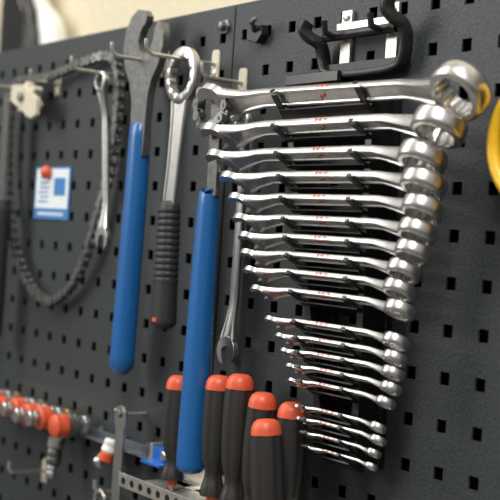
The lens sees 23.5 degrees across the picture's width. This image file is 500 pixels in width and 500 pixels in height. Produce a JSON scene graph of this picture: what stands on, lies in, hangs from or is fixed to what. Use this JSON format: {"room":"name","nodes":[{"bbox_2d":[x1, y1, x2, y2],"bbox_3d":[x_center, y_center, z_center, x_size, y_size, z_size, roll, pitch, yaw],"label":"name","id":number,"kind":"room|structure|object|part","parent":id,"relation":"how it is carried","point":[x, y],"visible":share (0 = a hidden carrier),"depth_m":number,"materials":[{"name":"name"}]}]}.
{"room":"workshop","nodes":[
{"label":"workshop","id":0,"kind":"room"},
{"bbox_2d":[0,0,256,38],"bbox_3d":[0.320,-0.382,1.386,0.030,3.400,5.000,3,1,-36],"label":"wall","id":1,"kind":"structure","parent":0,"point":[79,17],"depth_m":2.13,"materials":[{"name":"beige paint"}]},
{"bbox_2d":[0,0,26,51],"bbox_3d":[-0.481,-0.386,2.437,0.015,0.440,0.130,3,1,-36],"label":"box","id":2,"kind":"object","parent":1,"relation":"attached to","point":[13,25],"visible":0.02,"depth_m":2.43,"materials":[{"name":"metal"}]},
{"bbox_2d":[19,0,66,46],"bbox_3d":[-0.400,-0.468,2.263,0.068,0.466,0.222,3,1,-36],"label":"hose","id":3,"kind":"object","parent":1,"relation":"hanging from","point":[44,24],"visible":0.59,"depth_m":2.21,"materials":[{"name":"white plastic"}]},
{"bbox_2d":[0,5,236,499],"bbox_3d":[-0.402,0.114,1.706,0.056,0.782,1.218,3,1,-36],"label":"pegboard panel","id":4,"kind":"object","parent":1,"relation":"attached to","point":[58,355],"depth_m":1.44,"materials":[{"name":"dark grey painted steel"}]},
{"bbox_2d":[0,85,10,88],"bbox_3d":[-0.323,-0.216,1.589,0.047,0.029,0.012,3,1,-36],"label":"hook","id":5,"kind":"object","parent":4,"relation":"attached to","point":[1,86],"visible":0.15,"depth_m":1.59,"materials":[{"name":"beige metal"}]},
{"bbox_2d":[0,93,12,336],"bbox_3d":[-0.326,-0.043,1.570,0.022,0.325,0.029,3,1,-36],"label":"wrench","id":6,"kind":"object","parent":5,"relation":"hanging from","point":[5,208],"visible":1,"depth_m":1.56,"materials":[{"name":"metal"}]},
{"bbox_2d":[7,51,125,304],"bbox_3d":[-0.242,-0.085,1.486,0.015,0.306,0.294,3,1,-37],"label":"chain","id":7,"kind":"object","parent":5,"relation":"hanging from","point":[68,289],"visible":0.83,"depth_m":1.43,"materials":[{"name":"grey metal"}]},
{"bbox_2d":[7,458,47,482],"bbox_3d":[-0.276,0.274,1.484,0.052,0.029,0.012,3,1,-36],"label":"hook","id":8,"kind":"object","parent":4,"relation":"attached to","point":[43,470],"visible":0.99,"depth_m":1.49,"materials":[{"name":"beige metal"}]},
{"bbox_2d":[29,69,60,94],"bbox_3d":[-0.259,-0.211,1.506,0.042,0.029,0.012,3,1,-36],"label":"hook","id":9,"kind":"object","parent":4,"relation":"attached to","point":[57,83],"visible":0.95,"depth_m":1.51,"materials":[{"name":"beige metal"}]},
{"bbox_2d":[10,81,42,118],"bbox_3d":[-0.284,-0.191,1.531,0.023,0.050,0.076,3,1,-36],"label":"bracket","id":10,"kind":"object","parent":9,"relation":"hanging from","point":[27,97],"visible":0.98,"depth_m":1.52,"materials":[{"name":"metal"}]},
{"bbox_2d":[41,165,51,178],"bbox_3d":[-0.259,-0.099,1.522,0.010,0.017,0.017,3,1,-36],"label":"round magnet","id":11,"kind":"object","parent":4,"relation":"attached to","point":[46,171],"visible":1,"depth_m":1.52,"materials":[{"name":"red plastic"}]},
{"bbox_2d":[34,167,71,219],"bbox_3d":[-0.250,-0.072,1.517,0.002,0.066,0.094,3,1,-36],"label":"paper note","id":12,"kind":"object","parent":4,"relation":"attached to","point":[52,194],"visible":1,"depth_m":1.51,"materials":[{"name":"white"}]},
{"bbox_2d":[70,56,114,81],"bbox_3d":[-0.178,-0.205,1.378,0.064,0.029,0.012,3,1,-36],"label":"hook","id":13,"kind":"object","parent":4,"relation":"attached to","point":[72,64],"visible":0.53,"depth_m":1.37,"materials":[{"name":"beige metal"}]},
{"bbox_2d":[93,488,109,499],"bbox_3d":[-0.170,0.334,1.347,0.012,0.135,0.030,3,1,-36],"label":"wrench","id":14,"kind":"object","parent":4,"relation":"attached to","point":[104,492],"visible":1,"depth_m":1.34,"materials":[{"name":"silver metal"}]},
{"bbox_2d":[94,71,110,249],"bbox_3d":[-0.168,-0.104,1.375,0.011,0.205,0.052,3,1,-36],"label":"wrench","id":15,"kind":"object","parent":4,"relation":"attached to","point":[103,230],"visible":1,"depth_m":1.37,"materials":[{"name":"metal"}]},
{"bbox_2d":[93,480,111,493],"bbox_3d":[-0.162,0.271,1.346,0.032,0.029,0.012,3,1,-36],"label":"hook","id":16,"kind":"object","parent":4,"relation":"attached to","point":[95,488],"visible":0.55,"depth_m":1.34,"materials":[{"name":"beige metal"}]},
{"bbox_2d":[79,426,149,458],"bbox_3d":[-0.225,0.209,1.449,0.017,0.016,0.420,3,1,-36],"label":"rail","id":17,"kind":"object","parent":4,"relation":"attached to","point":[99,435],"visible":0.25,"depth_m":1.33,"materials":[{"name":"grey metal"}]},
{"bbox_2d":[0,390,19,396],"bbox_3d":[-0.321,0.192,1.533,0.054,0.028,0.028,3,1,-36],"label":"coupler","id":18,"kind":"object","parent":17,"relation":"attached to","point":[2,392],"visible":0.32,"depth_m":1.53,"materials":[{"name":"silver metal"}]},
{"bbox_2d":[0,396,28,415],"bbox_3d":[-0.301,0.195,1.505,0.054,0.025,0.025,3,1,-36],"label":"coupler","id":19,"kind":"object","parent":17,"relation":"attached to","point":[2,398],"visible":0.18,"depth_m":1.50,"materials":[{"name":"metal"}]},
{"bbox_2d":[0,397,44,419],"bbox_3d":[-0.280,0.195,1.477,0.054,0.028,0.028,3,1,-36],"label":"coupler","id":20,"kind":"object","parent":17,"relation":"attached to","point":[6,408],"visible":0.58,"depth_m":1.46,"materials":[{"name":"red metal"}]},
{"bbox_2d":[12,403,55,425],"bbox_3d":[-0.260,0.199,1.448,0.054,0.028,0.028,3,1,-36],"label":"coupler","id":21,"kind":"object","parent":17,"relation":"attached to","point":[18,414],"visible":0.41,"depth_m":1.43,"materials":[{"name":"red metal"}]},
{"bbox_2d":[25,406,70,429],"bbox_3d":[-0.239,0.198,1.420,0.054,0.028,0.028,3,1,-36],"label":"coupler","id":22,"kind":"object","parent":17,"relation":"attached to","point":[39,418],"visible":0.66,"depth_m":1.41,"materials":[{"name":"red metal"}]},
{"bbox_2d":[46,435,65,477],"bbox_3d":[-0.230,0.243,1.415,0.022,0.050,0.020,3,1,-36],"label":"coupler","id":23,"kind":"object","parent":17,"relation":"attached to","point":[55,446],"visible":0.96,"depth_m":1.41,"materials":[{"name":"metal"}]},
{"bbox_2d":[48,413,89,437],"bbox_3d":[-0.208,0.203,1.387,0.044,0.027,0.027,3,1,-36],"label":"coupler","id":24,"kind":"object","parent":17,"relation":"attached to","point":[59,425],"visible":1,"depth_m":1.38,"materials":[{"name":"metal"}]},
{"bbox_2d":[93,454,113,467],"bbox_3d":[-0.160,0.229,1.337,0.032,0.029,0.018,3,1,-36],"label":"coupler","id":25,"kind":"object","parent":17,"relation":"attached to","point":[99,464],"visible":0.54,"depth_m":1.33,"materials":[{"name":"metal"}]},
{"bbox_2d":[98,437,114,463],"bbox_3d":[-0.156,0.221,1.322,0.022,0.028,0.016,4,1,-18],"label":"coupler","id":26,"kind":"object","parent":17,"relation":"attached to","point":[106,455],"visible":0.91,"depth_m":1.31,"materials":[{"name":"white plastic"}]},
{"bbox_2d":[114,408,145,415],"bbox_3d":[-0.131,0.176,1.304,0.039,0.009,0.004,3,1,-36],"label":"hook","id":27,"kind":"object","parent":4,"relation":"attached to","point":[116,410],"visible":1,"depth_m":1.30,"materials":[{"name":"metal"}]},
{"bbox_2d":[111,406,127,499],"bbox_3d":[-0.144,0.254,1.299,0.004,0.171,0.024,3,1,-36],"label":"wrench","id":28,"kind":"object","parent":27,"relation":"hanging from","point":[121,421],"visible":1,"depth_m":1.30,"materials":[{"name":"silver metal"}]},
{"bbox_2d":[109,9,169,374],"bbox_3d":[-0.122,-0.062,1.294,0.024,0.396,0.081,3,1,-36],"label":"wrench","id":29,"kind":"object","parent":4,"relation":"attached to","point":[143,75],"visible":0.98,"depth_m":1.29,"materials":[{"name":"metal"}]},
{"bbox_2d":[110,42,168,76],"bbox_3d":[-0.121,-0.206,1.294,0.070,0.029,0.012,3,1,-36],"label":"hook","id":30,"kind":"object","parent":4,"relation":"attached to","point":[112,50],"visible":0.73,"depth_m":1.29,"materials":[{"name":"beige metal"}]},
{"bbox_3d":[-0.094,0.215,1.259,0.031,0.020,0.043,3,1,-36],"label":"blue rack bracket","id":31,"kind":"part","parent":4,"relation":"part of","materials":[{"name":"blue plastic"}]},
{"bbox_2d":[144,38,219,76],"bbox_3d":[-0.070,-0.193,1.210,0.087,0.029,0.012,3,1,-36],"label":"hook","id":32,"kind":"object","parent":4,"relation":"attached to","point":[215,64],"visible":0.93,"depth_m":1.22,"materials":[{"name":"silver metal"}]},
{"bbox_2d":[152,46,200,328],"bbox_3d":[-0.075,-0.062,1.213,0.023,0.286,0.058,3,1,-36],"label":"wrench","id":33,"kind":"object","parent":32,"relation":"hanging from","point":[164,307],"visible":0.98,"depth_m":1.21,"materials":[{"name":"silver metal"}]},
{"bbox_2d":[217,20,229,33],"bbox_3d":[-0.028,-0.228,1.222,0.009,0.014,0.016,3,1,-36],"label":"bolt","id":34,"kind":"object","parent":4,"relation":"attached to","point":[223,26],"visible":1,"depth_m":1.22,"materials":[{"name":"metal"}]},
{"bbox_3d":[-0.890,1.271,0.596,5.000,0.040,5.000,3,1,-36],"label":"floor","id":35,"kind":"structure","parent":0,"visible":0},
{"bbox_3d":[-0.028,0.539,1.247,0.038,1.520,0.050,3,1,-36],"label":"steel post","id":36,"kind":"object","parent":35,"relation":"on","visible":0},
{"bbox_2d":[213,0,499,499],"bbox_3d":[0.191,0.161,0.889,0.066,0.782,0.799,3,1,-36],"label":"pegboard panel","id":37,"kind":"object","parent":36,"relation":"attached to","point":[442,435],"depth_m":0.98,"materials":[{"name":"painted metal"}]},
{"bbox_2d":[118,469,224,499],"bbox_3d":[-0.008,0.241,1.107,0.070,0.030,0.330,3,1,-36],"label":"rack","id":38,"kind":"object","parent":37,"relation":"attached to","point":[190,486],"visible":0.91,"depth_m":1.20,"materials":[{"name":"grey metal"}]},
{"bbox_2d":[161,375,183,491],"bbox_3d":[-0.078,0.237,1.201,0.027,0.224,0.026,3,1,-36],"label":"screwdriver","id":39,"kind":"object","parent":38,"relation":"in","point":[170,473],"depth_m":1.19,"materials":[{"name":"black plastic"}]},
{"bbox_2d":[199,375,227,499],"bbox_3d":[-0.037,0.237,1.148,0.028,0.235,0.027,3,1,-36],"label":"screwdriver","id":40,"kind":"object","parent":38,"relation":"in","point":[212,485],"depth_m":1.14,"materials":[{"name":"black plastic"}]},
{"bbox_2d":[219,374,253,499],"bbox_3d":[-0.016,0.236,1.117,0.029,0.242,0.028,3,1,-36],"label":"screwdriver","id":41,"kind":"object","parent":38,"relation":"in","point":[239,388],"depth_m":1.11,"materials":[{"name":"black plastic"}]},
{"bbox_2d":[242,392,276,499],"bbox_3d":[0.003,0.248,1.090,0.029,0.238,0.031,3,1,-36],"label":"screwdriver","id":42,"kind":"object","parent":38,"relation":"in","point":[261,405],"depth_m":1.08,"materials":[{"name":"black plastic"}]},
{"bbox_2d":[250,418,283,499],"bbox_3d":[0.012,0.264,1.033,0.031,0.237,0.039,3,1,-36],"label":"screwdriver","id":43,"kind":"object","parent":38,"relation":"in","point":[266,440],"depth_m":1.02,"materials":[{"name":"plastic"}]},
{"bbox_2d":[277,401,306,499],"bbox_3d":[0.030,0.253,1.066,0.029,0.236,0.028,3,1,-36],"label":"screwdriver","id":44,"kind":"object","parent":38,"relation":"in","point":[294,453],"depth_m":1.05,"materials":[{"name":"black plastic"}]},
{"bbox_2d":[200,62,247,89],"bbox_3d":[-0.027,-0.168,1.180,0.052,0.029,0.012,3,1,-36],"label":"hook","id":45,"kind":"object","parent":37,"relation":"attached to","point":[243,72],"visible":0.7,"depth_m":1.19,"materials":[{"name":"beige metal"}]},
{"bbox_2d":[176,82,233,473],"bbox_3d":[-0.044,0.028,1.161,0.029,0.380,0.062,3,1,-36],"label":"wrench","id":46,"kind":"object","parent":45,"relation":"hanging from","point":[199,330],"visible":0.85,"depth_m":1.16,"materials":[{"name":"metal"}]},
{"bbox_2d":[217,112,253,363],"bbox_3d":[-0.014,-0.013,1.175,0.011,0.251,0.029,3,1,-36],"label":"wrench","id":47,"kind":"object","parent":37,"relation":"attached to","point":[228,336],"visible":0.5,"depth_m":1.17,"materials":[{"name":"silver metal"}]},
{"bbox_2d":[247,16,268,43],"bbox_3d":[0.004,-0.213,1.166,0.022,0.023,0.029,3,1,-36],"label":"clip","id":48,"kind":"object","parent":37,"relation":"attached to","point":[255,33],"visible":1,"depth_m":1.16,"materials":[{"name":"black plastic"}]},
{"bbox_3d":[0.062,-0.154,1.086,0.018,0.010,0.075,3,1,-36],"label":"label strip","id":49,"kind":"part","parent":37,"relation":"part of","materials":[{"name":"grey plastic"}]},
{"bbox_2d":[270,81,401,472],"bbox_3d":[0.061,0.021,1.046,0.050,0.325,0.141,3,1,-36],"label":"organizer","id":50,"kind":"object","parent":37,"relation":"hanging from","point":[368,317],"visible":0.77,"depth_m":1.01,"materials":[{"name":"black plastic"}]},
{"bbox_2d":[205,138,448,175],"bbox_3d":[0.055,-0.077,1.034,0.040,0.029,0.304,3,1,-36],"label":"wrench","id":51,"kind":"object","parent":50,"relation":"in","point":[412,151],"visible":0.9,"depth_m":1.00,"materials":[{"name":"silver metal"}]},
{"bbox_2d":[243,265,416,302],"bbox_3d":[0.062,0.027,1.017,0.027,0.020,0.213,3,1,-36],"label":"wrench","id":52,"kind":"object","parent":50,"relation":"in","point":[394,287],"visible":0.98,"depth_m":0.99,"materials":[{"name":"silver metal"}]},
{"bbox_2d":[240,248,422,284],"bbox_3d":[0.062,0.012,1.017,0.029,0.021,0.225,3,1,-36],"label":"wrench","id":53,"kind":"object","parent":50,"relation":"in","point":[398,267],"visible":1,"depth_m":0.99,"materials":[{"name":"silver metal"}]},
{"bbox_2d":[250,284,416,322],"bbox_3d":[0.065,0.043,1.012,0.026,0.019,0.203,3,1,-36],"label":"wrench","id":54,"kind":"object","parent":50,"relation":"in","point":[398,309],"visible":1,"depth_m":0.98,"materials":[{"name":"silver metal"}]},
{"bbox_2d":[219,165,447,200],"bbox_3d":[0.061,-0.057,1.024,0.037,0.027,0.282,3,1,-36],"label":"wrench","id":55,"kind":"object","parent":50,"relation":"in","point":[415,178],"visible":0.94,"depth_m":0.99,"materials":[{"name":"silver metal"}]},
{"bbox_2d":[200,103,468,150],"bbox_3d":[0.059,-0.101,1.031,0.043,0.032,0.333,3,1,-36],"label":"wrench","id":56,"kind":"object","parent":50,"relation":"in","point":[440,125],"visible":0.98,"depth_m":0.98,"materials":[{"name":"silver metal"}]},
{"bbox_2d":[232,213,438,246],"bbox_3d":[0.065,-0.019,1.017,0.032,0.024,0.253,3,1,-36],"label":"wrench","id":57,"kind":"object","parent":50,"relation":"in","point":[413,227],"visible":0.97,"depth_m":0.99,"materials":[{"name":"silver metal"}]},
{"bbox_2d":[238,231,433,266],"bbox_3d":[0.065,-0.003,1.015,0.030,0.022,0.239,3,1,-36],"label":"wrench","id":58,"kind":"object","parent":50,"relation":"in","point":[417,252],"visible":0.98,"depth_m":0.98,"materials":[{"name":"silver metal"}]},
{"bbox_2d":[228,192,444,225],"bbox_3d":[0.065,-0.037,1.019,0.034,0.025,0.266,3,1,-36],"label":"wrench","id":59,"kind":"object","parent":50,"relation":"in","point":[426,207],"visible":0.96,"depth_m":0.98,"materials":[{"name":"silver metal"}]},
{"bbox_2d":[264,315,409,351],"bbox_3d":[0.069,0.068,1.004,0.022,0.016,0.176,3,1,-36],"label":"wrench","id":60,"kind":"object","parent":50,"relation":"in","point":[395,341],"visible":1,"depth_m":0.98,"materials":[{"name":"silver metal"}]},
{"bbox_2d":[293,404,386,433],"bbox_3d":[0.073,0.139,0.993,0.014,0.010,0.112,3,1,-36],"label":"wrench","id":61,"kind":"object","parent":50,"relation":"in","point":[377,427],"visible":1,"depth_m":0.98,"materials":[{"name":"silver metal"}]},
{"bbox_2d":[300,432,381,458],"bbox_3d":[0.073,0.160,0.991,0.012,0.009,0.098,3,1,-36],"label":"wrench","id":62,"kind":"object","parent":50,"relation":"in","point":[371,452],"visible":1,"depth_m":0.98,"materials":[{"name":"silver metal"}]},
{"bbox_2d":[296,416,386,446],"bbox_3d":[0.074,0.149,0.991,0.014,0.010,0.108,3,1,-36],"label":"wrench","id":63,"kind":"object","parent":50,"relation":"in","point":[373,438],"visible":1,"depth_m":0.98,"materials":[{"name":"silver metal"}]},
{"bbox_2d":[287,378,395,409],"bbox_3d":[0.074,0.118,0.994,0.016,0.012,0.130,3,1,-36],"label":"wrench","id":64,"kind":"object","parent":50,"relation":"in","point":[385,402],"visible":1,"depth_m":0.98,"materials":[{"name":"silver metal"}]},
{"bbox_2d":[275,332,407,367],"bbox_3d":[0.073,0.082,0.998,0.020,0.015,0.159,3,1,-36],"label":"wrench","id":65,"kind":"object","parent":50,"relation":"in","point":[395,358],"visible":1,"depth_m":0.98,"materials":[{"name":"silver metal"}]},
{"bbox_2d":[280,348,404,381],"bbox_3d":[0.074,0.094,0.996,0.019,0.014,0.150,3,1,-36],"label":"wrench","id":66,"kind":"object","parent":50,"relation":"in","point":[393,373],"visible":1,"depth_m":0.97,"materials":[{"name":"silver metal"}]},
{"bbox_2d":[308,446,377,470],"bbox_3d":[0.075,0.171,0.988,0.011,0.008,0.085,3,1,-36],"label":"wrench","id":67,"kind":"object","parent":50,"relation":"in","point":[370,466],"visible":1,"depth_m":0.98,"materials":[{"name":"silver metal"}]},
{"bbox_2d":[285,363,402,396],"bbox_3d":[0.075,0.106,0.993,0.018,0.013,0.139,3,1,-36],"label":"wrench","id":68,"kind":"object","parent":50,"relation":"in","point":[389,387],"visible":1,"depth_m":0.97,"materials":[{"name":"silver metal"}]},
{"bbox_2d":[197,59,491,123],"bbox_3d":[0.063,-0.128,1.027,0.041,0.048,0.366,3,1,-36],"label":"wrench","id":69,"kind":"object","parent":50,"relation":"in","point":[435,89],"visible":0.96,"depth_m":0.97,"materials":[{"name":"silver metal"}]},
{"bbox_2d":[298,0,412,78],"bbox_3d":[0.090,-0.181,1.036,0.034,0.062,0.120,3,1,-36],"label":"holder","id":70,"kind":"object","parent":37,"relation":"attached to","point":[398,29],"visible":0.99,"depth_m":1.03,"materials":[{"name":"black metal"}]},
{"bbox_3d":[0.211,-0.080,0.861,0.043,0.108,0.107,3,1,-36],"label":"yellow cable coil","id":71,"kind":"part","parent":37,"relation":"part of","materials":[{"name":"yellow plastic"}]}
]}

